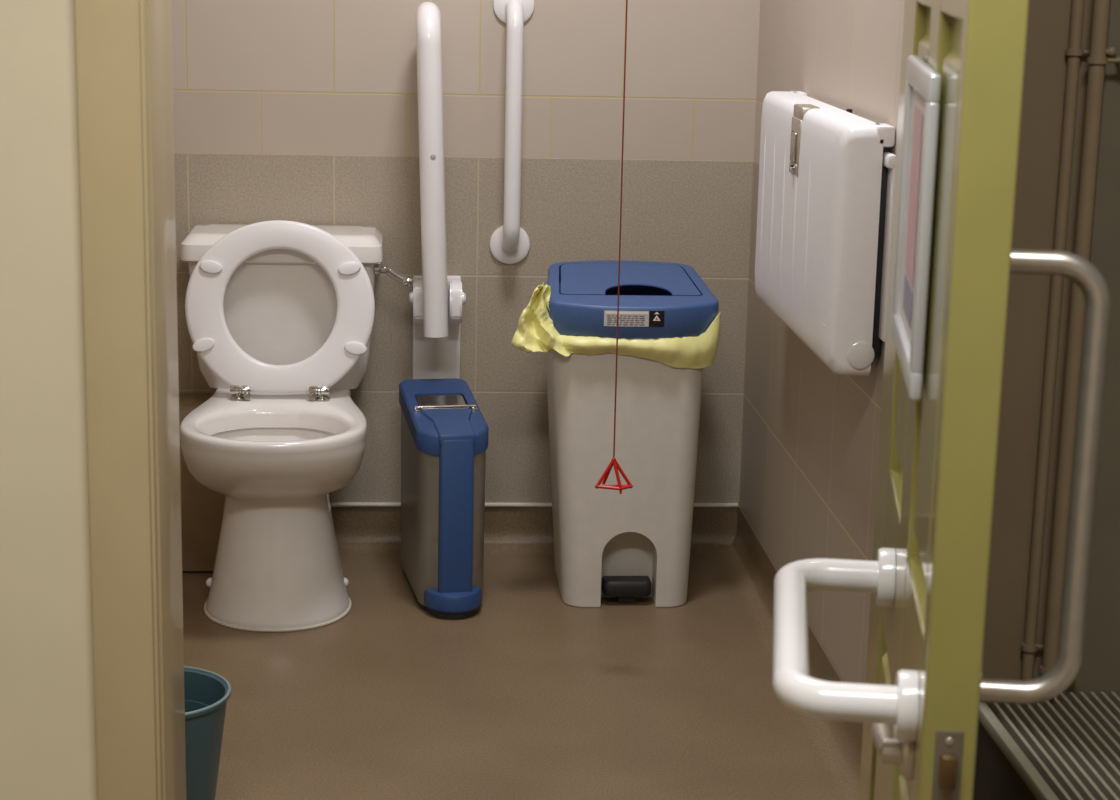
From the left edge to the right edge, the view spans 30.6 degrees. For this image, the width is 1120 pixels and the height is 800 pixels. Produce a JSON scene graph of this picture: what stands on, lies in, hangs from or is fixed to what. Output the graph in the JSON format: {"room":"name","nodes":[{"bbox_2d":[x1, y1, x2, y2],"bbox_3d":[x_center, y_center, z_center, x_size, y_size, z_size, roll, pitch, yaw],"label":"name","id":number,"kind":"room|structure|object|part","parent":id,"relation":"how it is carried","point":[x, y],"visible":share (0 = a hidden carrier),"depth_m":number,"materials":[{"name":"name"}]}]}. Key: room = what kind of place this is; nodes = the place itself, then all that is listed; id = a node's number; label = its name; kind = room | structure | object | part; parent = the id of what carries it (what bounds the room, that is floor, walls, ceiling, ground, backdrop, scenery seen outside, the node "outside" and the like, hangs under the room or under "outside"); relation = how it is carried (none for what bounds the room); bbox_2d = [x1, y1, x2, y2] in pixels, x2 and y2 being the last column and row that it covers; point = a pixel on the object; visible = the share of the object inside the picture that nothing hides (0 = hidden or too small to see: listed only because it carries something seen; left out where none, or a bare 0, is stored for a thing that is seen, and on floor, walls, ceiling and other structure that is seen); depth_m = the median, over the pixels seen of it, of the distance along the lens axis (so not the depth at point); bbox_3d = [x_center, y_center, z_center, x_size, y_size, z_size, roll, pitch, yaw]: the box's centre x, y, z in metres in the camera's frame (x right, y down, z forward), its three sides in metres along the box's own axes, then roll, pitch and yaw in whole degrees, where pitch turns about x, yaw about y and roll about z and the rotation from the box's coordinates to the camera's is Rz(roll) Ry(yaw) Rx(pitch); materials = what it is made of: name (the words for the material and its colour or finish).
{"room":"public restroom","nodes":[
{"label":"public restroom","id":0,"kind":"room"},
{"bbox_2d":[171,0,759,506],"bbox_3d":[-0.487,-0.884,4.191,2.000,2.450,0.100,0,13,-4],"label":"wall","id":1,"kind":"structure","parent":0,"point":[302,111],"depth_m":4.25,"materials":[{"name":"grey tile"}]},
{"bbox_2d":[179,393,224,570],"bbox_3d":[-1.006,0.169,4.246,0.776,0.341,0.168,0,13,-4],"label":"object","id":2,"kind":"structure","parent":1,"relation":"attached to","point":[202,508],"depth_m":4.20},
{"bbox_2d":[409,2,465,378],"bbox_3d":[-0.248,-0.396,4.168,0.116,0.817,0.190,0,13,-4],"label":"support rail","id":3,"kind":"object","parent":1,"relation":"attached to","point":[437,299],"visible":0.96,"depth_m":4.09,"materials":[{"name":"white metal"}]},
{"bbox_3d":[-0.261,-0.139,4.318,0.101,0.250,0.009,0,13,-4],"label":"wall plate","id":4,"kind":"part","parent":3,"relation":"part of","materials":[{"name":"white metal"}]},
{"bbox_2d":[490,0,534,263],"bbox_3d":[-0.097,-0.559,4.198,0.085,0.579,0.085,0,13,-4],"label":"grab rail","id":5,"kind":"object","parent":1,"relation":"attached to","point":[509,243],"visible":1,"depth_m":4.17,"materials":[{"name":"white metal"}]},
{"bbox_3d":[-0.105,-0.326,4.287,0.085,0.085,0.011,0,13,-4],"label":"plate","id":6,"kind":"part","parent":5,"relation":"part of","materials":[{"name":"white metal"}]},
{"bbox_3d":[-0.094,-0.808,4.180,0.085,0.085,0.011,0,13,-4],"label":"plate","id":7,"kind":"part","parent":5,"relation":"part of","materials":[{"name":"white metal"}]},
{"bbox_2d":[330,502,737,506],"bbox_3d":[-0.505,0.224,4.383,1.786,0.010,0.010,0,13,-4],"label":"trim","id":8,"kind":"structure","parent":1,"relation":"attached to","point":[333,504],"depth_m":4.41,"materials":[{"name":"silver metal"}]},
{"bbox_2d":[182,507,862,799],"bbox_3d":[-0.450,0.451,3.608,1.794,0.100,1.617,0,13,-4],"label":"floor","id":9,"kind":"structure","parent":0,"point":[531,695],"depth_m":3.60,"materials":[{"name":"plastic"}]},
{"bbox_2d":[184,666,230,799],"bbox_3d":[-0.578,0.528,2.941,0.210,0.235,0.210,0,13,-4],"label":"bin","id":10,"kind":"object","parent":9,"relation":"on","point":[207,693],"visible":0.4,"depth_m":2.90,"materials":[{"name":"teal plastic"}]},
{"bbox_2d":[180,220,413,631],"bbox_3d":[-0.520,0.030,4.012,0.463,0.742,0.632,0,13,-4],"label":"toilet","id":11,"kind":"object","parent":9,"relation":"on","point":[279,314],"visible":1,"depth_m":4.01,"materials":[{"name":"white ceramic"}]},
{"bbox_3d":[-0.560,-0.317,4.153,0.401,0.052,0.201,0,13,-4],"label":"cistern lid","id":12,"kind":"part","parent":11,"relation":"part of","materials":[{"name":"white ceramic"}]},
{"bbox_3d":[-0.333,-0.252,4.104,0.092,0.041,0.027,7,14,24],"label":"flush lever","id":13,"kind":"part","parent":11,"relation":"part of","materials":[{"name":"silver metal"}]},
{"bbox_2d":[399,378,488,618],"bbox_3d":[-0.231,0.192,4.088,0.142,0.406,0.354,-1,13,-12],"label":"bin","id":14,"kind":"object","parent":9,"relation":"on","point":[445,432],"visible":1,"depth_m":3.97,"materials":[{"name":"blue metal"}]},
{"bbox_3d":[-0.231,0.032,4.067,0.142,0.085,0.326,-1,13,-12],"label":"lid","id":15,"kind":"part","parent":14,"relation":"part of","materials":[{"name":"blue plastic"}]},
{"bbox_3d":[-0.226,0.017,4.043,0.128,0.013,0.022,-1,13,-12],"label":"hinge rod","id":16,"kind":"part","parent":14,"relation":"part of","materials":[{"name":"silver metal"}]},
{"bbox_2d":[546,260,718,607],"bbox_3d":[0.126,0.065,4.129,0.337,0.651,0.330,0,13,-4],"label":"pedal bin","id":17,"kind":"object","parent":9,"relation":"on","point":[628,545],"visible":0.96,"depth_m":4.00,"materials":[{"name":"grey plastic"}]},
{"bbox_2d":[511,282,720,368],"bbox_3d":[0.102,-0.173,4.085,0.414,0.160,0.366,0,13,-4],"label":"liner","id":18,"kind":"object","parent":17,"relation":"in","point":[536,331],"visible":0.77,"depth_m":3.93,"materials":[{"name":"yellow plastic"}]},
{"bbox_3d":[0.132,-0.201,4.071,0.337,0.106,0.328,0,13,-4],"label":"lid","id":19,"kind":"part","parent":17,"relation":"part of","materials":[{"name":"blue plastic"}]},
{"bbox_2d":[0,0,1093,799],"bbox_3d":[0.043,-0.490,2.474,4.200,2.450,0.250,0,13,-4],"label":"wall","id":20,"kind":"structure","parent":0,"point":[48,729],"depth_m":2.44,"materials":[{"name":"beige paint"}]},
{"bbox_2d":[74,0,185,799],"bbox_3d":[-0.519,-0.325,2.459,0.078,2.110,0.270,0,13,-4],"label":"trim","id":21,"kind":"structure","parent":20,"relation":"attached to","point":[124,67],"depth_m":2.42,"materials":[{"name":"beige paint"}]},
{"bbox_2d":[772,0,1110,799],"bbox_3d":[0.364,-0.168,2.035,0.267,2.012,0.861,3,13,6],"label":"door","id":22,"kind":"structure","parent":20,"relation":"in","point":[953,258],"depth_m":1.74,"materials":[{"name":"green paint"}]},
{"bbox_3d":[0.268,0.224,1.972,0.124,0.034,0.408,3,13,6],"label":"grab rail","id":23,"kind":"part","parent":22,"relation":"part of","materials":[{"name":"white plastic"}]},
{"bbox_2d":[899,88,925,348],"bbox_3d":[0.348,-0.178,1.995,0.006,0.248,0.282,3,13,6],"label":"poster","id":24,"kind":"object","parent":22,"relation":"attached to","point":[915,98],"depth_m":2.04,"materials":[{"name":"white paper"}]},
{"bbox_3d":[0.345,-0.178,1.996,0.011,0.296,0.330,3,13,6],"label":"poster frame","id":25,"kind":"part","parent":22,"relation":"part of","materials":[{"name":"silver metal"}]},
{"bbox_3d":[0.323,0.398,1.735,0.023,0.251,0.004,3,13,6],"label":"lock plate","id":26,"kind":"part","parent":22,"relation":"part of","materials":[{"name":"metal"}]},
{"bbox_3d":[0.410,0.071,1.755,0.097,0.402,0.021,3,13,6],"label":"pull handle","id":27,"kind":"part","parent":22,"relation":"part of","materials":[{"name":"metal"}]},
{"bbox_2d":[1021,0,1116,680],"bbox_3d":[0.628,-0.645,2.346,0.060,2.062,0.020,0,13,-4],"label":"pipe","id":28,"kind":"object","parent":20,"relation":"attached to","point":[1074,52],"visible":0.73,"depth_m":2.47,"materials":[{"name":"metal"}]},
{"bbox_2d":[1040,0,1119,675],"bbox_3d":[0.642,-0.641,2.332,0.050,2.062,0.030,-2,13,-15],"label":"pipe","id":29,"kind":"object","parent":20,"relation":"attached to","point":[1097,59],"visible":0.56,"depth_m":2.44,"materials":[{"name":"metal"}]},
{"bbox_2d":[1056,0,1119,698],"bbox_3d":[1.394,-0.454,2.452,1.506,2.449,0.006,0,13,-4],"label":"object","id":30,"kind":"structure","parent":20,"relation":"attached to","point":[1099,671],"depth_m":2.51,"materials":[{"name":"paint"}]},
{"bbox_2d":[739,0,904,683],"bbox_3d":[0.523,-0.691,3.426,0.100,2.450,1.620,0,13,-4],"label":"wall","id":31,"kind":"structure","parent":0,"point":[811,432],"depth_m":3.60,"materials":[{"name":"grey tile"}]},
{"bbox_2d":[755,91,895,375],"bbox_3d":[0.425,-0.300,3.427,0.091,0.386,0.756,0,13,-4],"label":"station","id":32,"kind":"object","parent":31,"relation":"attached to","point":[827,172],"visible":0.98,"depth_m":3.16,"materials":[{"name":"white plastic"}]},
{"bbox_3d":[0.407,-0.431,3.396,0.034,0.114,0.075,0,13,-4],"label":"latch plate","id":33,"kind":"part","parent":32,"relation":"part of","materials":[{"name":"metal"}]},
{"bbox_2d":[872,163,887,356],"bbox_3d":[0.460,-0.288,3.443,0.020,0.298,0.710,0,13,-4],"label":"panel","id":34,"kind":"object","parent":32,"relation":"on","point":[879,170],"depth_m":3.09,"materials":[{"name":"black plastic"}]},
{"bbox_3d":[0.148,-1.494,1.173,4.400,0.080,5.800,0,13,-4],"label":"ceiling","id":35,"kind":"structure","parent":0,"visible":0},
{"bbox_2d":[595,0,632,493],"bbox_3d":[0.117,-0.867,3.387,0.090,2.108,0.090,0,13,-4],"label":"pull cord","id":36,"kind":"object","parent":35,"relation":"hanging from","point":[613,462],"visible":1,"depth_m":3.57,"materials":[{"name":"red plastic"}]},
{"bbox_3d":[0.096,0.132,3.607,0.067,0.063,0.025,2,13,5],"label":"triangle handle","id":37,"kind":"part","parent":36,"relation":"part of","materials":[{"name":"red plastic"}]},
{"bbox_3d":[0.117,-0.880,3.384,0.003,2.020,0.003,-5,14,-26],"label":"cord","id":38,"kind":"part","parent":36,"relation":"part of","materials":[{"name":"red fabric"}]},
{"bbox_3d":[0.152,1.143,0.933,4.200,0.060,3.980,0,13,-4],"label":"floor","id":39,"kind":"structure","parent":0,"visible":0},
{"bbox_2d":[973,692,1119,799],"bbox_3d":[0.883,0.725,1.866,0.646,0.382,1.572,0,13,-4],"label":"heater","id":40,"kind":"object","parent":39,"relation":"on","point":[1062,748],"visible":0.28,"depth_m":2.43,"materials":[{"name":"grey paint"}]},
{"bbox_3d":[0.882,0.732,1.868,0.646,0.366,1.572,0,13,-4],"label":"casing","id":41,"kind":"part","parent":40,"relation":"part of","materials":[{"name":"grey metal"}]},
{"bbox_3d":[0.888,0.546,1.826,0.644,0.016,1.572,0,13,-4],"label":"frame","id":42,"kind":"part","parent":40,"relation":"part of","materials":[{"name":"grey paint"}]}
]}

